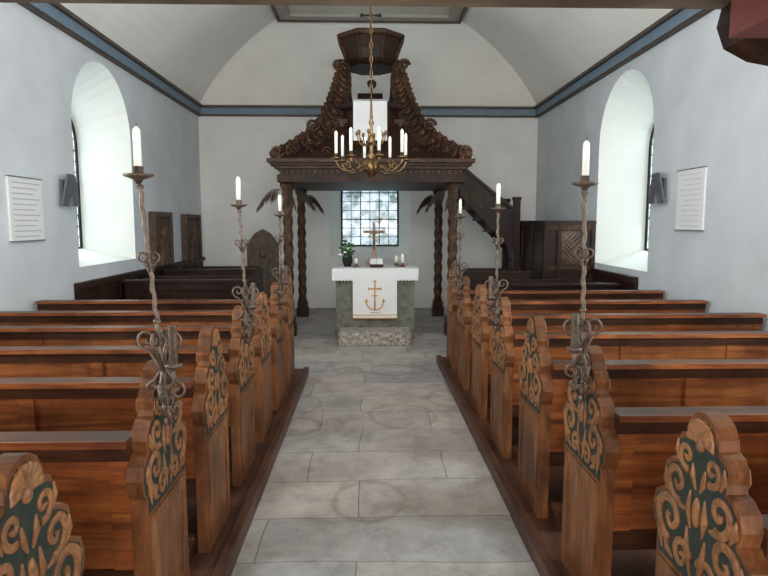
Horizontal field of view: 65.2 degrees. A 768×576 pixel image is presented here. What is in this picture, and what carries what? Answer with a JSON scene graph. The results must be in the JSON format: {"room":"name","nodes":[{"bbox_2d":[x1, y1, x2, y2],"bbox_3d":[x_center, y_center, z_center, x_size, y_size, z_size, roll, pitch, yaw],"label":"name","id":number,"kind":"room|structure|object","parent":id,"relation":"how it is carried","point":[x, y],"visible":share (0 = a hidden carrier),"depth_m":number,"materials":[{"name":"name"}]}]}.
{"room":"church","nodes":[
{"label":"church","id":0,"kind":"room"},
{"bbox_2d":[0,3,202,310],"bbox_3d":[-3.552,-0.688,4.106,0.600,3.770,14.500,0,6,-2],"label":"wall","id":1,"kind":"structure","parent":0,"point":[49,79],"depth_m":6.74,"materials":[{"name":"paint"}]},
{"bbox_2d":[5,175,45,241],"bbox_3d":[-3.276,-0.721,5.499,0.025,0.582,0.560,0,6,-2],"label":"notice board","id":2,"kind":"object","parent":1,"relation":"attached to","point":[24,194],"visible":1,"depth_m":5.46,"materials":[{"name":"grey"}]},
{"bbox_2d":[59,173,79,206],"bbox_3d":[-3.242,-1.007,6.183,0.129,0.330,0.280,0,6,-2],"label":"wall spotlight","id":3,"kind":"object","parent":1,"relation":"attached to","point":[68,187],"visible":1,"depth_m":6.12,"materials":[{"name":"grey metal"}]},
{"bbox_2d":[71,119,82,248],"bbox_3d":[-3.908,-1.359,7.193,0.048,1.810,0.998,0,6,-2],"label":"window","id":4,"kind":"structure","parent":1,"relation":"in","point":[74,138],"depth_m":7.66,"materials":[{"name":"clear glass"}]},
{"bbox_2d":[17,3,202,115],"bbox_3d":[-3.192,-2.486,3.918,0.120,0.185,14.500,0,6,-2],"label":"trim","id":5,"kind":"structure","parent":1,"relation":"attached to","point":[57,15],"depth_m":7.06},
{"bbox_2d":[74,257,204,299],"bbox_3d":[-3.340,0.177,8.912,0.066,1.000,4.950,0,6,-2],"label":"trim","id":6,"kind":"structure","parent":1,"relation":"attached to","point":[112,287],"depth_m":7.30,"materials":[{"name":"brown wood"}]},
{"bbox_2d":[148,211,173,266],"bbox_3d":[-3.311,-0.741,8.998,0.140,0.795,0.780,0,6,-2],"label":"slab","id":7,"kind":"object","parent":1,"relation":"attached to","point":[160,223],"visible":0.97,"depth_m":8.88,"materials":[{"name":"wood"}]},
{"bbox_2d":[180,214,201,259],"bbox_3d":[-3.352,-0.899,10.529,0.140,0.775,0.900,0,6,-2],"label":"slab","id":8,"kind":"object","parent":1,"relation":"attached to","point":[191,234],"visible":1,"depth_m":10.38,"materials":[{"name":"wood"}]},
{"bbox_2d":[0,0,730,8],"bbox_3d":[0.053,-0.854,-0.787,6.330,0.830,4.420,0,6,-2],"label":"ceiling beam","id":9,"kind":"structure","parent":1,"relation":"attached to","point":[626,4],"depth_m":1.43,"materials":[{"name":"brown wood"}]},
{"bbox_2d":[716,0,767,65],"bbox_3d":[1.116,0.369,1.329,0.700,2.124,0.500,0,6,-2],"label":"post","id":10,"kind":"object","parent":9,"relation":"attached to","point":[742,26],"visible":1,"depth_m":1.32,"materials":[{"name":"red paint"}]},
{"bbox_2d":[60,3,672,105],"bbox_3d":[-0.078,-3.183,3.925,6.350,1.230,14.500,0,6,-2],"label":"ceiling","id":11,"kind":"structure","parent":0,"point":[215,54],"depth_m":10.07,"materials":[{"name":"paint"}]},
{"bbox_2d":[270,5,467,23],"bbox_3d":[-0.063,-3.697,3.300,3.030,0.068,13.370,0,6,-2],"label":"trim","id":12,"kind":"structure","parent":11,"relation":"attached to","point":[281,12],"depth_m":9.74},
{"bbox_2d":[332,6,409,181],"bbox_3d":[-0.103,-2.374,4.768,0.610,3.017,0.610,1,6,9],"label":"brass chandelier","id":13,"kind":"object","parent":11,"relation":"hanging from","point":[371,166],"visible":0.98,"depth_m":4.86,"materials":[{"name":"metal"}]},
{"bbox_2d":[198,116,537,307],"bbox_3d":[-0.280,-1.524,11.700,6.350,3.770,0.600,0,6,-2],"label":"wall","id":14,"kind":"structure","parent":0,"point":[504,152],"depth_m":11.38,"materials":[{"name":"paint"}]},
{"bbox_2d":[200,105,535,117],"bbox_3d":[-0.270,-3.281,11.145,6.350,0.185,0.120,0,6,-2],"label":"trim","id":15,"kind":"structure","parent":14,"relation":"attached to","point":[207,110],"depth_m":11.12,"materials":[{"name":"blue wood"}]},
{"bbox_2d":[341,191,398,245],"bbox_3d":[-0.282,-1.636,11.963,1.164,1.608,0.045,0,6,-2],"label":"window","id":16,"kind":"structure","parent":14,"relation":"in","point":[379,239],"depth_m":12.00,"materials":[{"name":"white"}]},
{"bbox_2d":[231,308,539,575],"bbox_3d":[-0.088,1.187,4.758,7.750,0.100,15.200,0,6,-2],"label":"floor","id":17,"kind":"structure","parent":0,"point":[378,469],"depth_m":3.85,"materials":[{"name":"stone"}]},
{"bbox_2d":[122,276,254,299],"bbox_3d":[-2.493,0.324,7.869,1.510,0.935,0.800,0,6,-2],"label":"bench","id":18,"kind":"object","parent":17,"relation":"on","point":[166,287],"visible":0.37,"depth_m":7.48,"materials":[{"name":"brown wood"}]},
{"bbox_2d":[163,266,263,292],"bbox_3d":[-2.608,0.150,9.356,1.360,0.955,0.800,0,6,-2],"label":"bench","id":19,"kind":"object","parent":17,"relation":"on","point":[254,271],"visible":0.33,"depth_m":8.95,"materials":[{"name":"brown wood"}]},
{"bbox_2d":[186,366,308,575],"bbox_3d":[-1.956,1.331,2.555,2.493,0.095,7.890,0,6,-2],"label":"platform","id":20,"kind":"object","parent":17,"relation":"on","point":[244,499],"visible":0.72,"depth_m":3.42,"materials":[{"name":"brown wood"}]},
{"bbox_2d":[0,453,84,575],"bbox_3d":[-1.950,0.906,1.290,2.344,1.063,0.610,0,6,-2],"label":"pew","id":21,"kind":"object","parent":20,"relation":"on","point":[36,539],"visible":1,"depth_m":1.35,"materials":[{"name":"brown wood"}]},
{"bbox_2d":[0,360,188,575],"bbox_3d":[-1.974,0.806,2.194,2.344,1.063,0.610,0,6,-2],"label":"pew","id":22,"kind":"object","parent":20,"relation":"on","point":[124,492],"visible":0.8,"depth_m":2.08,"materials":[{"name":"brown wood"}]},
{"bbox_2d":[122,124,185,426],"bbox_3d":[-0.804,-0.030,2.098,0.178,1.070,0.149,6,9,43],"label":"candle holder","id":23,"kind":"object","parent":22,"relation":"attached to","point":[166,389],"visible":1,"depth_m":2.10,"materials":[{"name":"metal"}]},
{"bbox_2d":[0,326,229,561],"bbox_3d":[-1.994,0.724,2.940,2.344,1.063,0.610,0,6,-2],"label":"pew","id":24,"kind":"object","parent":20,"relation":"on","point":[38,404],"visible":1,"depth_m":2.81,"materials":[{"name":"brown wood"}]},
{"bbox_2d":[0,305,254,485],"bbox_3d":[-2.014,0.645,3.665,2.344,1.063,0.610,0,6,-2],"label":"pew","id":25,"kind":"object","parent":20,"relation":"on","point":[15,361],"visible":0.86,"depth_m":3.52,"materials":[{"name":"brown wood"}]},
{"bbox_2d":[230,177,259,343],"bbox_3d":[-0.829,-0.162,3.572,0.158,1.010,0.129,6,9,44],"label":"candle holder","id":26,"kind":"object","parent":25,"relation":"attached to","point":[245,291],"visible":1,"depth_m":3.58,"materials":[{"name":"metal"}]},
{"bbox_2d":[0,292,272,441],"bbox_3d":[-2.033,0.566,4.380,2.344,1.063,0.610,0,6,-2],"label":"pew","id":27,"kind":"object","parent":20,"relation":"on","point":[90,335],"visible":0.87,"depth_m":4.23,"materials":[{"name":"brown wood"}]},
{"bbox_2d":[0,282,284,410],"bbox_3d":[-2.052,0.487,5.096,2.344,1.063,0.610,0,6,-2],"label":"pew","id":28,"kind":"object","parent":20,"relation":"on","point":[172,317],"visible":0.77,"depth_m":4.93,"materials":[{"name":"brown wood"}]},
{"bbox_2d":[271,193,290,308],"bbox_3d":[-0.855,-0.299,5.007,0.143,0.970,0.118,6,9,43],"label":"candle holder","id":29,"kind":"object","parent":28,"relation":"attached to","point":[281,270],"visible":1,"depth_m":5.01,"materials":[{"name":"metal"}]},
{"bbox_2d":[35,275,294,386],"bbox_3d":[-2.072,0.408,5.811,2.344,1.063,0.610,0,6,-2],"label":"pew","id":30,"kind":"object","parent":20,"relation":"on","point":[173,304],"visible":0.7,"depth_m":5.64,"materials":[{"name":"brown wood"}]},
{"bbox_2d":[245,229,278,298],"bbox_3d":[-2.294,-0.356,11.387,0.640,1.518,0.168,0,6,-2],"label":"gravestone","id":31,"kind":"object","parent":17,"relation":"on","point":[262,248],"visible":0.57,"depth_m":11.33,"materials":[{"name":"stone"}]},
{"bbox_2d":[266,6,475,335],"bbox_3d":[-0.206,-1.809,9.457,2.840,4.828,2.620,0,6,-2],"label":"canopy","id":32,"kind":"object","parent":17,"relation":"on","point":[305,163],"visible":0.88,"depth_m":8.51,"materials":[{"name":"brown wood"}]},
{"bbox_2d":[256,189,316,212],"bbox_3d":[-1.349,-1.219,8.434,0.871,0.353,0.496,-2,7,-16],"label":"frond","id":33,"kind":"object","parent":32,"relation":"on","point":[301,196],"visible":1,"depth_m":8.53,"materials":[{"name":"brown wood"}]},
{"bbox_2d":[307,195,324,214],"bbox_3d":[-1.190,-1.420,10.299,0.334,0.361,0.095,2,7,17],"label":"frond","id":34,"kind":"object","parent":32,"relation":"attached to","point":[311,197],"visible":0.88,"depth_m":10.27,"materials":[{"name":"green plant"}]},
{"bbox_2d":[353,93,386,140],"bbox_3d":[-0.195,-2.399,8.411,0.470,0.670,0.160,0,6,-2],"label":"cloth","id":35,"kind":"object","parent":32,"relation":"attached to","point":[361,105],"visible":0.88,"depth_m":8.33,"materials":[{"name":"white fabric"}]},
{"bbox_2d":[367,80,375,92],"bbox_3d":[-0.179,-2.823,8.692,0.140,0.368,0.133,0,6,-2],"label":"reading lamp","id":36,"kind":"object","parent":32,"relation":"on","point":[369,81],"visible":0.46,"depth_m":8.64,"materials":[{"name":"black metal"}]},
{"bbox_2d":[416,195,433,214],"bbox_3d":[0.714,-1.421,10.350,0.334,0.372,0.095,-2,7,-20],"label":"frond","id":37,"kind":"object","parent":32,"relation":"attached to","point":[427,199],"visible":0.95,"depth_m":10.33,"materials":[{"name":"brown wood"}]},
{"bbox_2d":[424,189,483,212],"bbox_3d":[0.974,-1.221,8.496,0.871,0.363,0.496,1,6,13],"label":"frond","id":38,"kind":"object","parent":32,"relation":"on","point":[450,199],"visible":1,"depth_m":8.61,"materials":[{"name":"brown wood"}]},
{"bbox_2d":[334,280,415,338],"bbox_3d":[-0.135,0.188,8.873,1.160,0.985,0.760,0,6,-2],"label":"stone altar","id":39,"kind":"object","parent":17,"relation":"on","point":[344,289],"visible":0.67,"depth_m":8.54,"materials":[{"name":"grey stone"}]},
{"bbox_2d":[332,264,418,280],"bbox_3d":[-0.134,-0.230,8.815,1.216,0.176,0.825,0,6,-2],"label":"altar cloth","id":40,"kind":"object","parent":39,"relation":"on","point":[339,272],"visible":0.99,"depth_m":8.41,"materials":[{"name":"white fabric"}]},
{"bbox_2d":[338,240,355,266],"bbox_3d":[-0.546,-0.507,8.733,0.272,0.391,0.230,6,9,43],"label":"flower vase","id":41,"kind":"object","parent":40,"relation":"on","point":[347,260],"visible":1,"depth_m":8.69,"materials":[{"name":"black metal"}]},
{"bbox_2d":[353,258,358,266],"bbox_3d":[-0.400,-0.363,8.624,0.094,0.128,0.092,0,6,-2],"label":"candle","id":42,"kind":"object","parent":40,"relation":"on","point":[356,259],"visible":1,"depth_m":8.61,"materials":[{"name":"white wax"}]},
{"bbox_2d":[363,222,384,265],"bbox_3d":[-0.149,-0.657,8.931,0.320,0.646,0.160,0,6,-2],"label":"cross","id":43,"kind":"object","parent":40,"relation":"on","point":[374,254],"visible":0.81,"depth_m":8.89,"materials":[{"name":"brown wood"}]},
{"bbox_2d":[353,276,396,318],"bbox_3d":[-0.128,0.132,8.427,0.620,0.605,0.021,0,6,-2],"label":"altar cloth","id":44,"kind":"object","parent":40,"relation":"hanging from","point":[374,297],"visible":1,"depth_m":8.43,"materials":[{"name":"white fabric"}]},
{"bbox_2d":[369,259,382,267],"bbox_3d":[-0.109,-0.359,8.618,0.200,0.121,0.150,0,6,-2],"label":"book","id":45,"kind":"object","parent":40,"relation":"on","point":[374,263],"visible":1,"depth_m":8.57,"materials":[{"name":"white paper"}]},
{"bbox_2d":[393,255,398,265],"bbox_3d":[0.184,-0.405,8.867,0.094,0.158,0.092,0,6,-2],"label":"candle","id":46,"kind":"object","parent":40,"relation":"on","point":[396,262],"visible":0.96,"depth_m":8.85,"materials":[{"name":"white wax"}]},
{"bbox_2d":[399,254,405,266],"bbox_3d":[0.268,-0.404,8.718,0.094,0.188,0.092,0,6,-2],"label":"candle","id":47,"kind":"object","parent":40,"relation":"on","point":[402,255],"visible":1,"depth_m":8.70,"materials":[{"name":"white wax"}]},
{"bbox_2d":[338,327,411,345],"bbox_3d":[-0.127,0.664,8.277,0.980,0.170,0.510,0,6,-2],"label":"step","id":48,"kind":"structure","parent":17,"relation":"on","point":[347,336],"depth_m":8.03,"materials":[{"name":"stone"}]},
{"bbox_2d":[457,169,521,269],"bbox_3d":[1.677,-0.749,10.102,1.027,2.580,0.880,0,6,-2],"label":"staircase","id":49,"kind":"structure","parent":17,"relation":"on","point":[509,221],"depth_m":9.66,"materials":[{"name":"brown wood"}]},
{"bbox_2d":[462,268,532,289],"bbox_3d":[1.648,0.193,8.972,0.910,0.955,0.800,0,6,-2],"label":"bench","id":50,"kind":"object","parent":17,"relation":"on","point":[477,276],"visible":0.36,"depth_m":8.56,"materials":[{"name":"brown wood"}]},
{"bbox_2d":[436,355,655,575],"bbox_3d":[1.931,1.291,2.916,2.408,0.095,8.410,0,6,-2],"label":"platform","id":51,"kind":"object","parent":17,"relation":"on","point":[542,539],"visible":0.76,"depth_m":3.43,"materials":[{"name":"brown wood"}]},
{"bbox_2d":[446,269,664,368],"bbox_3d":[1.855,0.323,6.592,2.284,1.063,0.610,0,6,-2],"label":"pew","id":52,"kind":"object","parent":51,"relation":"on","point":[452,298],"visible":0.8,"depth_m":6.43,"materials":[{"name":"brown wood"}]},
{"bbox_2d":[457,276,707,389],"bbox_3d":[1.877,0.412,5.777,2.284,1.063,0.610,0,6,-2],"label":"pew","id":53,"kind":"object","parent":51,"relation":"on","point":[465,306],"visible":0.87,"depth_m":5.61,"materials":[{"name":"brown wood"}]},
{"bbox_2d":[451,198,467,299],"bbox_3d":[0.706,-0.364,5.646,0.118,0.960,0.143,6,9,43],"label":"candle holder","id":54,"kind":"object","parent":53,"relation":"attached to","point":[459,284],"visible":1,"depth_m":5.64,"materials":[{"name":"metal"}]},
{"bbox_2d":[471,284,766,418],"bbox_3d":[1.899,0.502,4.962,2.284,1.063,0.610,0,6,-2],"label":"pew","id":55,"kind":"object","parent":51,"relation":"on","point":[481,327],"visible":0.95,"depth_m":4.80,"materials":[{"name":"brown wood"}]},
{"bbox_2d":[490,297,767,463],"bbox_3d":[1.921,0.592,4.147,2.284,1.063,0.610,0,6,-2],"label":"pew","id":56,"kind":"object","parent":51,"relation":"on","point":[506,344],"visible":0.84,"depth_m":3.98,"materials":[{"name":"brown wood"}]},
{"bbox_2d":[485,182,507,330],"bbox_3d":[0.749,-0.205,4.014,0.118,1.000,0.143,6,9,43],"label":"candle holder","id":57,"kind":"object","parent":56,"relation":"attached to","point":[496,283],"visible":1,"depth_m":4.01,"materials":[{"name":"metal"}]},
{"bbox_2d":[518,315,767,530],"bbox_3d":[1.942,0.681,3.332,2.284,1.063,0.610,0,6,-2],"label":"pew","id":58,"kind":"object","parent":51,"relation":"on","point":[543,381],"visible":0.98,"depth_m":3.17,"materials":[{"name":"brown wood"}]},
{"bbox_2d":[561,345,767,575],"bbox_3d":[1.964,0.771,2.518,2.284,1.063,0.610,0,6,-2],"label":"pew","id":59,"kind":"object","parent":51,"relation":"on","point":[615,458],"visible":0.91,"depth_m":2.36,"materials":[{"name":"brown wood"}]},
{"bbox_2d":[563,138,602,402],"bbox_3d":[0.791,-0.056,2.382,0.119,1.060,0.141,6,9,43],"label":"candle holder","id":60,"kind":"object","parent":59,"relation":"attached to","point":[578,323],"visible":0.95,"depth_m":2.38,"materials":[{"name":"metal"}]},
{"bbox_2d":[653,411,767,575],"bbox_3d":[1.988,0.867,1.643,2.284,1.063,0.610,0,6,-2],"label":"pew","id":61,"kind":"object","parent":51,"relation":"on","point":[708,522],"visible":1,"depth_m":1.58,"materials":[{"name":"brown wood"}]},
{"bbox_2d":[508,221,596,279],"bbox_3d":[2.577,-0.251,9.738,0.730,1.670,2.530,0,6,-2],"label":"booth","id":62,"kind":"object","parent":17,"relation":"on","point":[540,252],"visible":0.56,"depth_m":8.50,"materials":[{"name":"brown wood"}]},
{"bbox_2d":[499,279,619,289],"bbox_3d":[2.210,0.352,7.797,1.370,0.895,0.800,0,6,-2],"label":"bench","id":63,"kind":"object","parent":17,"relation":"on","point":[513,284],"visible":0.22,"depth_m":7.40,"materials":[{"name":"brown wood"}]},
{"bbox_2d":[535,9,767,330],"bbox_3d":[3.396,-0.708,4.290,0.600,3.770,14.500,0,6,-2],"label":"wall","id":64,"kind":"structure","parent":0,"point":[706,105],"depth_m":6.26,"materials":[{"name":"paint"}]},
{"bbox_2d":[591,268,637,289],"bbox_3d":[2.967,0.295,7.836,0.066,1.000,1.350,0,6,-2],"label":"trim","id":65,"kind":"structure","parent":64,"relation":"attached to","point":[627,282],"depth_m":7.62,"materials":[{"name":"brown wood"}]},
{"bbox_2d":[534,9,714,117],"bbox_3d":[3.036,-2.504,4.083,0.120,0.185,14.500,0,6,-2],"label":"trim","id":66,"kind":"structure","parent":64,"relation":"attached to","point":[676,20],"depth_m":7.25,"materials":[{"name":"blue wood"}]},
{"bbox_2d":[644,125,653,249],"bbox_3d":[3.578,-1.382,7.593,0.048,1.850,0.998,0,6,-2],"label":"window","id":67,"kind":"structure","parent":64,"relation":"in","point":[650,158],"depth_m":8.07,"materials":[{"name":"clear glass"}]},
{"bbox_2d":[648,172,666,203],"bbox_3d":[2.970,-1.083,6.512,0.129,0.330,0.280,0,6,-2],"label":"wall spotlight","id":68,"kind":"object","parent":64,"relation":"attached to","point":[658,186],"visible":1,"depth_m":6.45,"materials":[{"name":"grey metal"}]},
{"bbox_2d":[674,166,707,230],"bbox_3d":[3.037,-0.876,5.953,0.025,0.612,0.520,0,6,-2],"label":"notice board","id":69,"kind":"object","parent":64,"relation":"attached to","point":[691,186],"visible":1,"depth_m":5.92,"materials":[{"name":"white paper"}]}
]}

